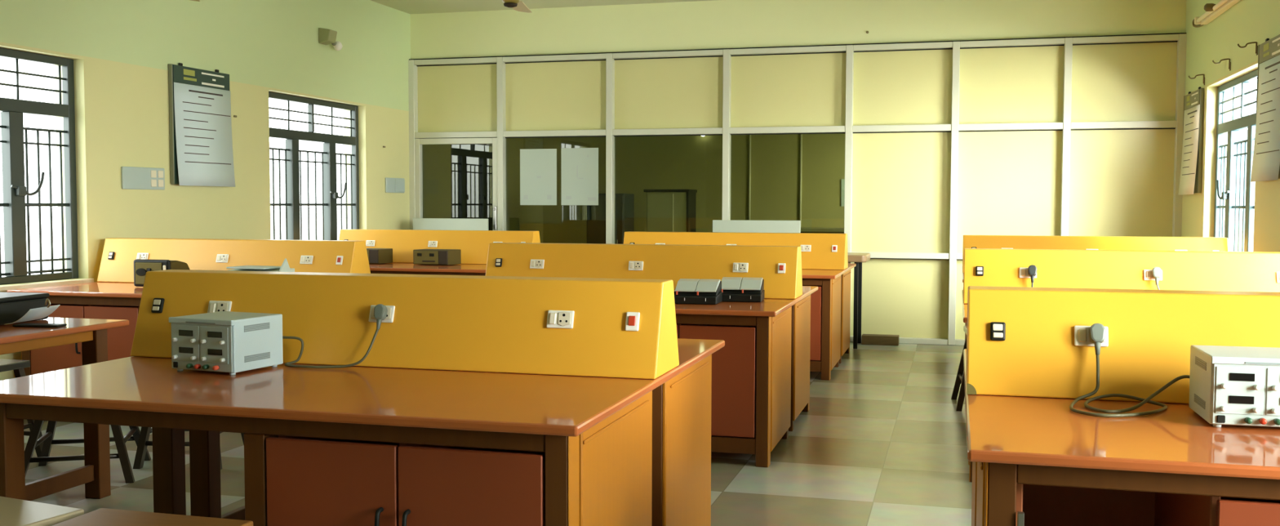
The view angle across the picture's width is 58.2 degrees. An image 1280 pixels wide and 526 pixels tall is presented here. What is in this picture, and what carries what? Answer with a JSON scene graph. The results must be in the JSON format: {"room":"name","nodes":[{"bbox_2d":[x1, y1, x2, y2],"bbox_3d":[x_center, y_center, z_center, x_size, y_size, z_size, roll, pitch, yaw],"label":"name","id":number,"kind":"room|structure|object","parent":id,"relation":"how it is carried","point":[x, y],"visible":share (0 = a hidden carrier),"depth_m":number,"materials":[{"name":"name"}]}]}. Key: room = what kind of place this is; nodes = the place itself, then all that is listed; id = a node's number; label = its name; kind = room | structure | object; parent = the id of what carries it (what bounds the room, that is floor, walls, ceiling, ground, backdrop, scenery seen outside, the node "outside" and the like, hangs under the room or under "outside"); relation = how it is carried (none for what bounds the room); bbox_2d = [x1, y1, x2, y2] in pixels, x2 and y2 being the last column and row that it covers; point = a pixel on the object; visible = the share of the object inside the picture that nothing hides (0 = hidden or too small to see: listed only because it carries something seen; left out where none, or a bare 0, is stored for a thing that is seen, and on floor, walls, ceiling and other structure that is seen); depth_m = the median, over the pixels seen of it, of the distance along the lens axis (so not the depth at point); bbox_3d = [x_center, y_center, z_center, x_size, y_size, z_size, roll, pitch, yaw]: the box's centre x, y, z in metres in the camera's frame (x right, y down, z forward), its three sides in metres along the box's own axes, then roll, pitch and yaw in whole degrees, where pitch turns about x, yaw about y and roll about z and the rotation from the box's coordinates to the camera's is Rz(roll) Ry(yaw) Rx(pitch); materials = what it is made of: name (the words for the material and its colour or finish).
{"room":"electronics laboratory","nodes":[
{"label":"electronics laboratory","id":0,"kind":"room"},
{"bbox_2d":[0,0,542,380],"bbox_3d":[-3.917,-0.698,6.963,0.230,3.262,18.600,1,3,15],"label":"wall","id":1,"kind":"structure","parent":0,"point":[122,51],"depth_m":8.96,"materials":[{"name":"paint"}]},
{"bbox_2d":[0,47,78,284],"bbox_3d":[-3.927,-0.576,6.795,0.114,1.435,1.620,1,3,15],"label":"window","id":2,"kind":"structure","parent":1,"relation":"in","point":[15,190],"depth_m":7.22,"materials":[{"name":"grey paint"}]},
{"bbox_2d":[0,278,93,291],"bbox_3d":[-3.935,0.156,6.835,0.230,0.029,1.660,1,3,15],"label":"trim","id":3,"kind":"structure","parent":1,"relation":"attached to","point":[2,288],"depth_m":7.19,"materials":[{"name":"beige wood"}]},
{"bbox_2d":[121,166,164,189],"bbox_3d":[-3.480,-0.593,8.073,0.025,0.155,0.430,1,3,15],"label":"board","id":4,"kind":"object","parent":1,"relation":"attached to","point":[132,177],"visible":1,"depth_m":8.05,"materials":[{"name":"grey plastic"}]},
{"bbox_2d":[151,169,156,177],"bbox_3d":[-3.447,-0.631,8.156,0.006,0.052,0.056,1,3,15],"label":"rocker switch","id":5,"kind":"object","parent":4,"relation":"attached to","point":[153,172],"depth_m":8.15,"materials":[{"name":"beige plastic"}]},
{"bbox_2d":[151,179,156,186],"bbox_3d":[-3.447,-0.566,8.159,0.006,0.052,0.056,1,3,15],"label":"rocker switch","id":6,"kind":"object","parent":4,"relation":"attached to","point":[153,182],"depth_m":8.15,"materials":[{"name":"beige plastic"}]},
{"bbox_2d":[157,170,163,177],"bbox_3d":[-3.427,-0.634,8.228,0.006,0.052,0.056,1,3,15],"label":"rocker switch","id":7,"kind":"object","parent":4,"relation":"attached to","point":[160,173],"depth_m":8.22,"materials":[{"name":"beige plastic"}]},
{"bbox_2d":[158,179,163,186],"bbox_3d":[-3.427,-0.570,8.232,0.006,0.052,0.056,1,3,15],"label":"rocker switch","id":8,"kind":"object","parent":4,"relation":"attached to","point":[160,181],"depth_m":8.23,"materials":[{"name":"beige plastic"}]},
{"bbox_2d":[168,62,235,186],"bbox_3d":[-3.290,-1.028,8.666,0.058,0.897,0.699,1,3,15],"label":"chart","id":9,"kind":"object","parent":1,"relation":"attached to","point":[201,143],"visible":1,"depth_m":8.62,"materials":[{"name":"white paper"}]},
{"bbox_2d":[268,91,359,239],"bbox_3d":[-2.940,-0.759,10.377,0.114,1.435,1.620,1,3,15],"label":"window","id":10,"kind":"structure","parent":1,"relation":"in","point":[293,203],"depth_m":10.45,"materials":[{"name":"grey paint"}]},
{"bbox_2d":[318,27,342,50],"bbox_3d":[-2.779,-2.011,10.364,0.122,0.179,0.242,1,3,15],"label":"wall lamp","id":11,"kind":"object","parent":1,"relation":"attached to","point":[326,37],"visible":1,"depth_m":10.26,"materials":[{"name":"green plastic"}]},
{"bbox_2d":[385,177,404,192],"bbox_3d":[-2.484,-0.788,11.684,0.026,0.150,0.390,1,3,15],"label":"board","id":12,"kind":"object","parent":1,"relation":"attached to","point":[392,184],"visible":1,"depth_m":11.66,"materials":[{"name":"grey plastic"}]},
{"bbox_2d":[450,143,493,230],"bbox_3d":[-1.995,-0.934,13.806,0.114,1.435,1.620,1,3,15],"label":"window","id":13,"kind":"structure","parent":1,"relation":"in","point":[471,165],"depth_m":13.78,"materials":[{"name":"grey paint"}]},
{"bbox_2d":[23,341,972,525],"bbox_3d":[-0.235,1.051,6.038,8.015,0.120,19.200,1,3,15],"label":"floor","id":14,"kind":"structure","parent":0,"point":[882,441],"depth_m":5.80,"materials":[{"name":"tile"}]},
{"bbox_2d":[0,359,44,457],"bbox_3d":[-3.317,0.749,5.734,0.454,0.500,0.454,1,3,15],"label":"stool","id":15,"kind":"object","parent":14,"relation":"on","point":[18,366],"visible":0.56,"depth_m":5.81,"materials":[{"name":"grey metal"}]},
{"bbox_2d":[0,496,84,525],"bbox_3d":[-1.680,0.897,2.944,0.374,0.500,0.374,1,3,24],"label":"stool","id":16,"kind":"object","parent":14,"relation":"on","point":[13,511],"visible":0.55,"depth_m":2.98,"materials":[{"name":"beige laminate"}]},
{"bbox_2d":[0,316,128,500],"bbox_3d":[-3.398,0.529,4.518,1.848,1.064,1.785,1,3,15],"label":"lab bench","id":17,"kind":"object","parent":14,"relation":"on","point":[91,332],"visible":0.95,"depth_m":4.99,"materials":[{"name":"brown wood"}]},
{"bbox_2d":[0,292,49,324],"bbox_3d":[-2.893,0.197,5.008,0.468,0.116,0.348,1,3,11],"label":"instrument case","id":18,"kind":"object","parent":17,"relation":"on","point":[13,305],"visible":0.84,"depth_m":4.96,"materials":[{"name":"black plastic"}]},
{"bbox_2d":[6,297,66,327],"bbox_3d":[-2.531,0.206,4.901,0.235,0.112,0.210,0,3,5],"label":"folder","id":19,"kind":"object","parent":17,"relation":"on","point":[35,313],"visible":1,"depth_m":4.85,"materials":[{"name":"black plastic"}]},
{"bbox_2d":[24,419,151,483],"bbox_3d":[-2.666,0.797,5.521,0.514,0.430,0.514,-1,3,-15],"label":"stool","id":20,"kind":"object","parent":14,"relation":"on","point":[119,439],"visible":0.41,"depth_m":5.37,"materials":[{"name":"grey metal"}]},
{"bbox_2d":[52,507,253,525],"bbox_3d":[-1.237,0.903,2.838,0.474,0.500,0.321,1,3,15],"label":"stool","id":21,"kind":"object","parent":14,"relation":"on","point":[102,516],"visible":1,"depth_m":2.90,"materials":[{"name":"brown wood"}]},
{"bbox_2d":[6,237,370,375],"bbox_3d":[-2.637,0.379,7.463,1.848,1.064,1.785,1,3,15],"label":"lab bench","id":22,"kind":"object","parent":14,"relation":"on","point":[114,295],"visible":0.34,"depth_m":7.17,"materials":[{"name":"brown laminate"}]},
{"bbox_2d":[140,253,146,259],"bbox_3d":[-3.229,-0.041,7.488,0.042,0.044,0.004,1,-14,15],"label":"outlet","id":23,"kind":"object","parent":22,"relation":"attached to","point":[143,255],"depth_m":7.49,"materials":[{"name":"beige plastic"}]},
{"bbox_2d":[133,258,189,286],"bbox_3d":[-2.967,0.058,7.161,0.251,0.168,0.281,1,3,13],"label":"oscilloscope","id":24,"kind":"object","parent":22,"relation":"on","point":[141,267],"visible":0.48,"depth_m":7.05,"materials":[{"name":"grey metal"}]},
{"bbox_2d":[220,254,226,261],"bbox_3d":[-2.650,-0.032,7.329,0.042,0.044,0.004,1,-14,15],"label":"outlet","id":25,"kind":"object","parent":22,"relation":"attached to","point":[223,257],"depth_m":7.33,"materials":[{"name":"beige plastic"}]},
{"bbox_2d":[226,257,294,271],"bbox_3d":[-2.299,0.065,6.908,0.384,0.188,0.264,1,3,19],"label":"papers","id":26,"kind":"object","parent":22,"relation":"on","point":[285,267],"visible":0.16,"depth_m":6.88,"materials":[{"name":"grey paper"}]},
{"bbox_2d":[229,267,294,271],"bbox_3d":[-2.305,0.096,6.914,0.370,0.125,0.250,1,3,19],"label":"tray","id":27,"kind":"object","parent":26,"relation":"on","point":[278,269],"depth_m":6.89,"materials":[{"name":"grey"}]},
{"bbox_2d":[305,255,311,262],"bbox_3d":[-2.067,-0.022,7.169,0.042,0.044,0.004,1,-14,15],"label":"outlet","id":28,"kind":"object","parent":22,"relation":"attached to","point":[308,258],"depth_m":7.17,"materials":[{"name":"beige plastic"}]},
{"bbox_2d":[335,255,343,264],"bbox_3d":[-1.858,-0.016,7.118,0.042,0.058,0.010,1,-14,15],"label":"switch","id":29,"kind":"object","parent":22,"relation":"attached to","point":[339,259],"depth_m":7.11,"materials":[{"name":"white plastic"}]},
{"bbox_2d":[133,426,244,469],"bbox_3d":[-2.251,0.757,5.820,0.434,0.480,0.434,0,3,3],"label":"stool","id":30,"kind":"object","parent":14,"relation":"on","point":[144,442],"visible":0.1,"depth_m":5.64,"materials":[{"name":"grey metal"}]},
{"bbox_2d":[0,269,724,525],"bbox_3d":[-0.801,0.572,3.812,1.848,1.064,1.785,1,3,15],"label":"lab bench","id":31,"kind":"object","parent":14,"relation":"on","point":[476,400],"visible":0.97,"depth_m":3.37,"materials":[{"name":"brown laminate"}]},
{"bbox_2d":[208,302,215,312],"bbox_3d":[-1.429,0.151,3.846,0.021,0.036,0.006,1,-14,15],"label":"rocker switch","id":32,"kind":"object","parent":31,"relation":"attached to","point":[211,305],"depth_m":3.84,"materials":[{"name":"beige plastic"}]},
{"bbox_2d":[216,302,227,311],"bbox_3d":[-1.393,0.152,3.837,0.042,0.044,0.004,1,-14,15],"label":"outlet","id":33,"kind":"object","parent":31,"relation":"attached to","point":[220,306],"depth_m":3.84,"materials":[{"name":"beige plastic"}]},
{"bbox_2d":[168,303,387,374],"bbox_3d":[-1.133,0.234,3.585,0.622,0.200,0.294,1,3,8],"label":"supplies","id":34,"kind":"object","parent":31,"relation":"on","point":[222,341],"visible":1,"depth_m":3.52,"materials":[{"name":"grey metal"}]},
{"bbox_2d":[173,361,177,367],"bbox_3d":[-1.430,0.313,3.543,0.018,0.018,0.004,1,3,22],"label":"switch","id":35,"kind":"object","parent":34,"relation":"attached to","point":[175,363],"depth_m":3.54,"materials":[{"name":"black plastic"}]},
{"bbox_2d":[244,322,269,332],"bbox_3d":[-1.183,0.198,3.554,0.002,0.019,0.114,1,3,22],"label":"vent","id":36,"kind":"object","parent":34,"relation":"attached to","point":[260,326],"depth_m":3.55,"materials":[{"name":"grey metal"}]},
{"bbox_2d":[244,351,270,362],"bbox_3d":[-1.183,0.291,3.559,0.002,0.019,0.114,1,3,22],"label":"vent","id":37,"kind":"object","parent":34,"relation":"attached to","point":[263,356],"depth_m":3.56,"materials":[{"name":"grey metal"}]},
{"bbox_2d":[370,307,374,318],"bbox_3d":[-0.851,0.161,3.687,0.021,0.036,0.006,1,-14,15],"label":"rocker switch","id":38,"kind":"object","parent":31,"relation":"attached to","point":[371,308],"depth_m":3.69,"materials":[{"name":"beige plastic"}]},
{"bbox_2d":[383,306,391,319],"bbox_3d":[-0.815,0.161,3.678,0.042,0.044,0.004,1,-14,15],"label":"outlet","id":39,"kind":"object","parent":31,"relation":"attached to","point":[388,313],"depth_m":3.67,"materials":[{"name":"beige plastic"}]},
{"bbox_2d":[549,312,556,324],"bbox_3d":[-0.268,0.170,3.527,0.021,0.036,0.006,1,-14,15],"label":"rocker switch","id":40,"kind":"object","parent":31,"relation":"attached to","point":[553,316],"depth_m":3.52,"materials":[{"name":"beige plastic"}]},
{"bbox_2d":[557,311,570,325],"bbox_3d":[-0.231,0.171,3.518,0.042,0.044,0.004,1,-14,15],"label":"outlet","id":41,"kind":"object","parent":31,"relation":"attached to","point":[563,317],"depth_m":3.52,"materials":[{"name":"beige plastic"}]},
{"bbox_2d":[627,315,635,325],"bbox_3d":[-0.024,0.173,3.460,0.022,0.030,0.004,1,-14,15],"label":"rocker switch","id":42,"kind":"object","parent":31,"relation":"attached to","point":[631,319],"depth_m":3.46,"materials":[{"name":"red plastic"}]},
{"bbox_2d":[625,311,639,331],"bbox_3d":[-0.022,0.176,3.467,0.042,0.058,0.010,1,-14,15],"label":"switch","id":43,"kind":"object","parent":31,"relation":"attached to","point":[632,318],"depth_m":3.46,"materials":[{"name":"white plastic"}]},
{"bbox_2d":[338,229,540,275],"bbox_3d":[-1.774,0.244,10.115,1.848,1.064,1.785,1,3,15],"label":"lab bench","id":44,"kind":"object","parent":14,"relation":"on","point":[473,245],"visible":0.27,"depth_m":9.92,"materials":[{"name":"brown wood"}]},
{"bbox_2d":[366,248,392,263],"bbox_3d":[-2.341,-0.062,9.936,0.340,0.124,0.225,1,3,21],"label":"meter","id":45,"kind":"object","parent":44,"relation":"on","point":[375,255],"visible":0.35,"depth_m":9.81,"materials":[{"name":"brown metal"}]},
{"bbox_2d":[413,248,461,265],"bbox_3d":[-1.722,-0.052,9.755,0.340,0.124,0.225,1,3,21],"label":"meter","id":46,"kind":"object","parent":44,"relation":"on","point":[420,256],"visible":1,"depth_m":9.66,"materials":[{"name":"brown metal"}]},
{"bbox_2d":[412,217,488,230],"bbox_3d":[-1.930,0.123,11.634,0.980,1.148,0.530,1,3,15],"label":"desk","id":47,"kind":"object","parent":14,"relation":"on","point":[428,224],"visible":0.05,"depth_m":11.53,"materials":[{"name":"white laminate"}]},
{"bbox_2d":[586,193,634,244],"bbox_3d":[-0.364,-0.133,14.017,0.470,1.420,0.485,1,3,15],"label":"locker","id":48,"kind":"object","parent":14,"relation":"on","point":[624,202],"visible":0.27,"depth_m":13.80,"materials":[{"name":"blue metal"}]},
{"bbox_2d":[485,242,817,467],"bbox_3d":[0.003,0.424,6.696,1.848,1.064,1.785,1,3,15],"label":"lab bench","id":49,"kind":"object","parent":14,"relation":"on","point":[761,374],"visible":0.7,"depth_m":6.34,"materials":[{"name":"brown wood"}]},
{"bbox_2d":[531,260,534,266],"bbox_3d":[-0.625,0.004,6.731,0.021,0.036,0.006,1,-14,15],"label":"rocker switch","id":50,"kind":"object","parent":49,"relation":"attached to","point":[532,261],"depth_m":6.73,"materials":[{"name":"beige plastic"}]},
{"bbox_2d":[535,259,542,266],"bbox_3d":[-0.589,0.004,6.722,0.042,0.044,0.004,1,-14,15],"label":"outlet","id":51,"kind":"object","parent":49,"relation":"attached to","point":[539,263],"depth_m":6.72,"materials":[{"name":"beige plastic"}]},
{"bbox_2d":[630,262,633,268],"bbox_3d":[-0.047,0.014,6.572,0.021,0.036,0.006,1,-14,15],"label":"rocker switch","id":52,"kind":"object","parent":49,"relation":"attached to","point":[631,263],"depth_m":6.57,"materials":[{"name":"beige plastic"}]},
{"bbox_2d":[634,261,641,269],"bbox_3d":[-0.011,0.014,6.563,0.042,0.044,0.004,1,-14,15],"label":"outlet","id":53,"kind":"object","parent":49,"relation":"attached to","point":[637,264],"depth_m":6.56,"materials":[{"name":"beige plastic"}]},
{"bbox_2d":[674,278,722,304],"bbox_3d":[0.301,0.148,6.055,0.235,0.119,0.203,1,3,13],"label":"meter","id":54,"kind":"object","parent":49,"relation":"on","point":[687,291],"visible":0.95,"depth_m":6.01,"materials":[{"name":"black plastic"}]},
{"bbox_2d":[734,263,737,270],"bbox_3d":[0.536,0.023,6.412,0.021,0.036,0.006,1,-14,15],"label":"rocker switch","id":55,"kind":"object","parent":49,"relation":"attached to","point":[735,264],"depth_m":6.41,"materials":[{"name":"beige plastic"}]},
{"bbox_2d":[721,276,764,302],"bbox_3d":[0.544,0.142,6.199,0.235,0.119,0.203,1,3,11],"label":"meter","id":56,"kind":"object","parent":49,"relation":"on","point":[733,288],"visible":0.84,"depth_m":6.15,"materials":[{"name":"black plastic"}]},
{"bbox_2d":[739,262,746,271],"bbox_3d":[0.573,0.024,6.403,0.042,0.044,0.004,1,-14,15],"label":"outlet","id":57,"kind":"object","parent":49,"relation":"attached to","point":[743,266],"depth_m":6.40,"materials":[{"name":"beige plastic"}]},
{"bbox_2d":[777,262,785,273],"bbox_3d":[0.782,0.029,6.351,0.042,0.058,0.010,1,-14,15],"label":"switch","id":58,"kind":"object","parent":49,"relation":"attached to","point":[781,266],"depth_m":6.34,"materials":[{"name":"white plastic"}]},
{"bbox_2d":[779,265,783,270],"bbox_3d":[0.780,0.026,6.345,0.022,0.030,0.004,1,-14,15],"label":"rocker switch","id":59,"kind":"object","parent":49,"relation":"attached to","point":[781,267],"depth_m":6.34,"materials":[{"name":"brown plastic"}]},
{"bbox_2d":[643,189,697,231],"bbox_3d":[0.376,-0.169,14.214,0.570,1.475,0.450,1,3,15],"label":"cabinet","id":60,"kind":"object","parent":14,"relation":"on","point":[667,210],"visible":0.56,"depth_m":13.99,"materials":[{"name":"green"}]},
{"bbox_2d":[623,231,856,380],"bbox_3d":[0.771,0.281,9.509,1.848,1.064,1.785,1,3,15],"label":"lab bench","id":61,"kind":"object","parent":14,"relation":"on","point":[825,265],"visible":0.23,"depth_m":9.19,"materials":[{"name":"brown wood"}]},
{"bbox_2d":[804,244,809,250],"bbox_3d":[1.341,-0.120,9.216,0.042,0.044,0.004,1,-14,15],"label":"outlet","id":62,"kind":"object","parent":61,"relation":"attached to","point":[806,246],"depth_m":9.22,"materials":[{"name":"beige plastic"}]},
{"bbox_2d":[831,244,837,252],"bbox_3d":[1.550,-0.115,9.165,0.042,0.058,0.010,1,-14,15],"label":"switch","id":63,"kind":"object","parent":61,"relation":"attached to","point":[834,247],"depth_m":9.16,"materials":[{"name":"white plastic"}]},
{"bbox_2d":[712,219,870,348],"bbox_3d":[1.256,0.175,10.759,1.728,1.148,0.530,1,3,15],"label":"desk","id":64,"kind":"object","parent":14,"relation":"on","point":[718,225],"visible":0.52,"depth_m":10.69,"materials":[{"name":"brown laminate"}]},
{"bbox_2d":[800,226,844,233],"bbox_3d":[1.864,0.095,13.589,1.600,1.020,0.550,1,3,15],"label":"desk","id":65,"kind":"object","parent":14,"relation":"on","point":[803,229],"visible":0.02,"depth_m":13.24,"materials":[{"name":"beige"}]},
{"bbox_2d":[861,333,899,345],"bbox_3d":[2.235,0.712,10.699,0.335,0.084,0.140,1,3,15],"label":"wooden plank","id":66,"kind":"object","parent":14,"relation":"on","point":[866,339],"visible":1,"depth_m":10.64,"materials":[{"name":"brown wood"}]},
{"bbox_2d":[951,325,967,411],"bbox_3d":[2.272,0.674,7.426,0.474,0.500,0.474,1,3,11],"label":"stool","id":67,"kind":"object","parent":14,"relation":"on","point":[959,380],"visible":0.28,"depth_m":7.59,"materials":[{"name":"grey metal"}]},
{"bbox_2d":[961,235,1228,339],"bbox_3d":[3.373,0.332,8.640,1.848,1.064,1.785,1,3,15],"label":"lab bench","id":68,"kind":"object","parent":14,"relation":"on","point":[1004,242],"visible":0.12,"depth_m":8.53,"materials":[{"name":"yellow wood"}]},
{"bbox_2d":[961,248,1279,481],"bbox_3d":[2.620,0.469,5.941,1.848,1.064,1.785,1,3,15],"label":"lab bench","id":69,"kind":"object","parent":14,"relation":"on","point":[1188,270],"visible":0.27,"depth_m":5.87,"materials":[{"name":"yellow wood"}]},
{"bbox_2d":[1021,268,1025,275],"bbox_3d":[1.992,0.049,5.976,0.021,0.036,0.006,1,-14,15],"label":"rocker switch","id":70,"kind":"object","parent":69,"relation":"attached to","point":[1023,270],"depth_m":5.97,"materials":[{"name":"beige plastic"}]},
{"bbox_2d":[1027,264,1036,287],"bbox_3d":[2.024,0.113,5.936,0.044,0.205,0.077,1,3,15],"label":"plug","id":71,"kind":"object","parent":69,"relation":"on","point":[1032,269],"visible":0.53,"depth_m":5.93,"materials":[{"name":"grey plastic"}]},
{"bbox_2d":[1146,271,1151,277],"bbox_3d":[2.570,0.058,5.817,0.021,0.036,0.006,1,-14,15],"label":"rocker switch","id":72,"kind":"object","parent":69,"relation":"attached to","point":[1148,273],"depth_m":5.82,"materials":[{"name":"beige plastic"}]},
{"bbox_2d":[1151,266,1161,289],"bbox_3d":[2.722,0.126,5.722,0.334,0.206,0.047,2,3,31],"label":"plug","id":73,"kind":"object","parent":69,"relation":"on","point":[1156,271],"visible":0.48,"depth_m":5.78,"materials":[{"name":"white plastic"}]},
{"bbox_2d":[963,285,1279,525],"bbox_3d":[1.823,0.616,3.073,1.848,1.064,1.785,1,3,15],"label":"lab bench","id":74,"kind":"object","parent":14,"relation":"on","point":[1029,353],"visible":0.96,"depth_m":3.03,"materials":[{"name":"brown laminate"}]},
{"bbox_2d":[1078,328,1086,342],"bbox_3d":[1.195,0.195,3.108,0.021,0.036,0.006,1,-14,15],"label":"rocker switch","id":75,"kind":"object","parent":74,"relation":"attached to","point":[1082,331],"depth_m":3.11,"materials":[{"name":"beige plastic"}]},
{"bbox_2d":[1069,323,1279,426],"bbox_3d":[1.364,0.276,2.840,0.564,0.204,0.309,2,4,33],"label":"supplies","id":76,"kind":"object","parent":74,"relation":"on","point":[1235,385],"visible":1,"depth_m":2.68,"materials":[{"name":"white metal"}]},
{"bbox_2d":[1194,393,1205,408],"bbox_3d":[1.359,0.336,2.795,0.002,0.019,0.117,1,3,14],"label":"vent","id":77,"kind":"object","parent":76,"relation":"attached to","point":[1197,399],"depth_m":2.79,"materials":[{"name":"grey metal"}]},
{"bbox_2d":[1195,355,1206,370],"bbox_3d":[1.359,0.243,2.790,0.002,0.019,0.117,1,3,14],"label":"vent","id":78,"kind":"object","parent":76,"relation":"attached to","point":[1201,363],"depth_m":2.78,"materials":[{"name":"grey metal"}]},
{"bbox_2d":[1217,414,1225,422],"bbox_3d":[1.354,0.363,2.682,0.018,0.018,0.004,1,3,14],"label":"switch","id":79,"kind":"object","parent":76,"relation":"attached to","point":[1220,418],"depth_m":2.68,"materials":[{"name":"black plastic"}]},
{"bbox_2d":[370,0,715,13],"bbox_3d":[-0.228,-2.342,5.863,8.015,0.150,19.200,1,3,15],"label":"ceiling","id":80,"kind":"structure","parent":0,"point":[410,6],"depth_m":11.36,"materials":[{"name":"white paint"}]},
{"bbox_2d":[502,0,531,13],"bbox_3d":[-0.841,-2.016,7.633,1.138,0.682,1.000,0,3,1],"label":"ceiling fan","id":81,"kind":"object","parent":80,"relation":"hanging from","point":[517,5],"visible":1,"depth_m":7.74,"materials":[{"name":"yellow metal"}]},
{"bbox_2d":[542,133,844,243],"bbox_3d":[2.262,-1.100,15.002,7.815,3.262,0.200,1,3,15],"label":"wall","id":82,"kind":"structure","parent":0,"point":[668,162],"depth_m":15.23,"materials":[{"name":"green paint"}]},
{"bbox_2d":[748,134,751,220],"bbox_3d":[1.440,-1.076,15.110,0.026,1.400,0.026,2,4,38],"label":"conduit pipe","id":83,"kind":"object","parent":82,"relation":"attached to","point":[749,135],"visible":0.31,"depth_m":15.10,"materials":[{"name":"beige"}]},
{"bbox_2d":[799,133,802,226],"bbox_3d":[2.086,-1.066,14.933,0.026,1.400,0.026,2,4,38],"label":"conduit pipe","id":84,"kind":"object","parent":82,"relation":"attached to","point":[801,135],"visible":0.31,"depth_m":14.92,"materials":[{"name":"beige"}]},
{"bbox_2d":[840,178,844,206],"bbox_3d":[2.696,-0.901,14.782,0.220,0.350,0.010,1,3,15],"label":"notice sheet","id":85,"kind":"object","parent":82,"relation":"attached to","point":[842,189],"visible":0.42,"depth_m":14.80,"materials":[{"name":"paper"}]},
{"bbox_2d":[408,32,1186,345],"bbox_3d":[1.182,-0.666,11.095,7.422,2.793,0.120,1,3,15],"label":"wall partition","id":86,"kind":"structure","parent":0,"point":[946,141],"depth_m":10.74,"materials":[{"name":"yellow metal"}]},
{"bbox_2d":[414,137,497,230],"bbox_3d":[-1.895,-0.309,11.941,0.923,1.960,0.120,1,3,15],"label":"door frame","id":87,"kind":"structure","parent":86,"relation":"in","point":[419,143],"depth_m":11.91,"materials":[{"name":"silver metal"}]},
{"bbox_2d":[520,148,556,204],"bbox_3d":[-1.035,-0.875,11.720,0.396,0.570,0.004,1,3,15],"label":"poster","id":88,"kind":"object","parent":86,"relation":"attached to","point":[538,166],"visible":1,"depth_m":11.72,"materials":[{"name":"grey paper"}]},
{"bbox_2d":[560,147,598,204],"bbox_3d":[-0.607,-0.870,11.602,0.394,0.575,0.004,1,3,15],"label":"poster","id":89,"kind":"object","parent":86,"relation":"attached to","point":[580,166],"visible":1,"depth_m":11.60,"materials":[{"name":"grey paper"}]},
{"bbox_2d":[410,0,1186,58],"bbox_3d":[1.201,-2.292,11.067,7.415,0.479,0.125,1,3,15],"label":"wall","id":90,"kind":"structure","parent":0,"point":[717,24],"depth_m":10.98,"materials":[{"name":"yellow paint"}]},
{"bbox_2d":[1181,0,1279,252],"bbox_3d":[2.933,-0.481,3.046,0.230,3.262,14.670,1,3,15],"label":"wall","id":91,"kind":"structure","parent":0,"point":[1246,21],"depth_m":8.82,"materials":[{"name":"paint"}]},
{"bbox_2d":[1177,86,1204,195],"bbox_3d":[4.582,-1.005,9.580,0.058,0.872,0.684,1,3,15],"label":"chart","id":92,"kind":"object","parent":91,"relation":"attached to","point":[1190,180],"visible":1,"depth_m":9.46,"materials":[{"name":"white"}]},
{"bbox_2d":[1188,74,1204,84],"bbox_3d":[4.466,-1.470,9.237,0.122,0.089,0.024,1,3,15],"label":"curtain bracket","id":93,"kind":"object","parent":91,"relation":"attached to","point":[1197,74],"visible":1,"depth_m":9.22,"materials":[{"name":"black metal"}]},
{"bbox_2d":[1192,0,1240,27],"bbox_3d":[4.319,-1.915,8.715,0.141,0.091,1.502,1,3,15],"label":"tube light","id":94,"kind":"object","parent":91,"relation":"attached to","point":[1213,11],"visible":1,"depth_m":8.57,"materials":[{"name":"beige plastic"}]},
{"bbox_2d":[1212,57,1231,71],"bbox_3d":[4.226,-1.440,8.366,0.122,0.089,0.024,1,3,15],"label":"curtain bracket","id":95,"kind":"object","parent":91,"relation":"attached to","point":[1228,59],"visible":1,"depth_m":8.35,"materials":[{"name":"gold metal"}]},
{"bbox_2d":[1213,68,1257,251],"bbox_3d":[4.402,-0.638,8.351,0.207,1.435,1.620,1,3,15],"label":"window","id":96,"kind":"structure","parent":91,"relation":"in","point":[1238,195],"depth_m":8.59,"materials":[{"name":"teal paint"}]},
{"bbox_2d":[1237,41,1257,55],"bbox_3d":[4.020,-1.417,7.616,0.122,0.089,0.024,1,3,15],"label":"curtain bracket","id":97,"kind":"object","parent":91,"relation":"attached to","point":[1255,42],"visible":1,"depth_m":7.60,"materials":[{"name":"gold metal"}]},
{"bbox_2d":[1250,34,1279,182],"bbox_3d":[3.911,-0.963,7.140,0.058,0.907,0.684,1,3,15],"label":"chart","id":98,"kind":"object","parent":91,"relation":"attached to","point":[1266,155],"visible":1,"depth_m":7.17,"materials":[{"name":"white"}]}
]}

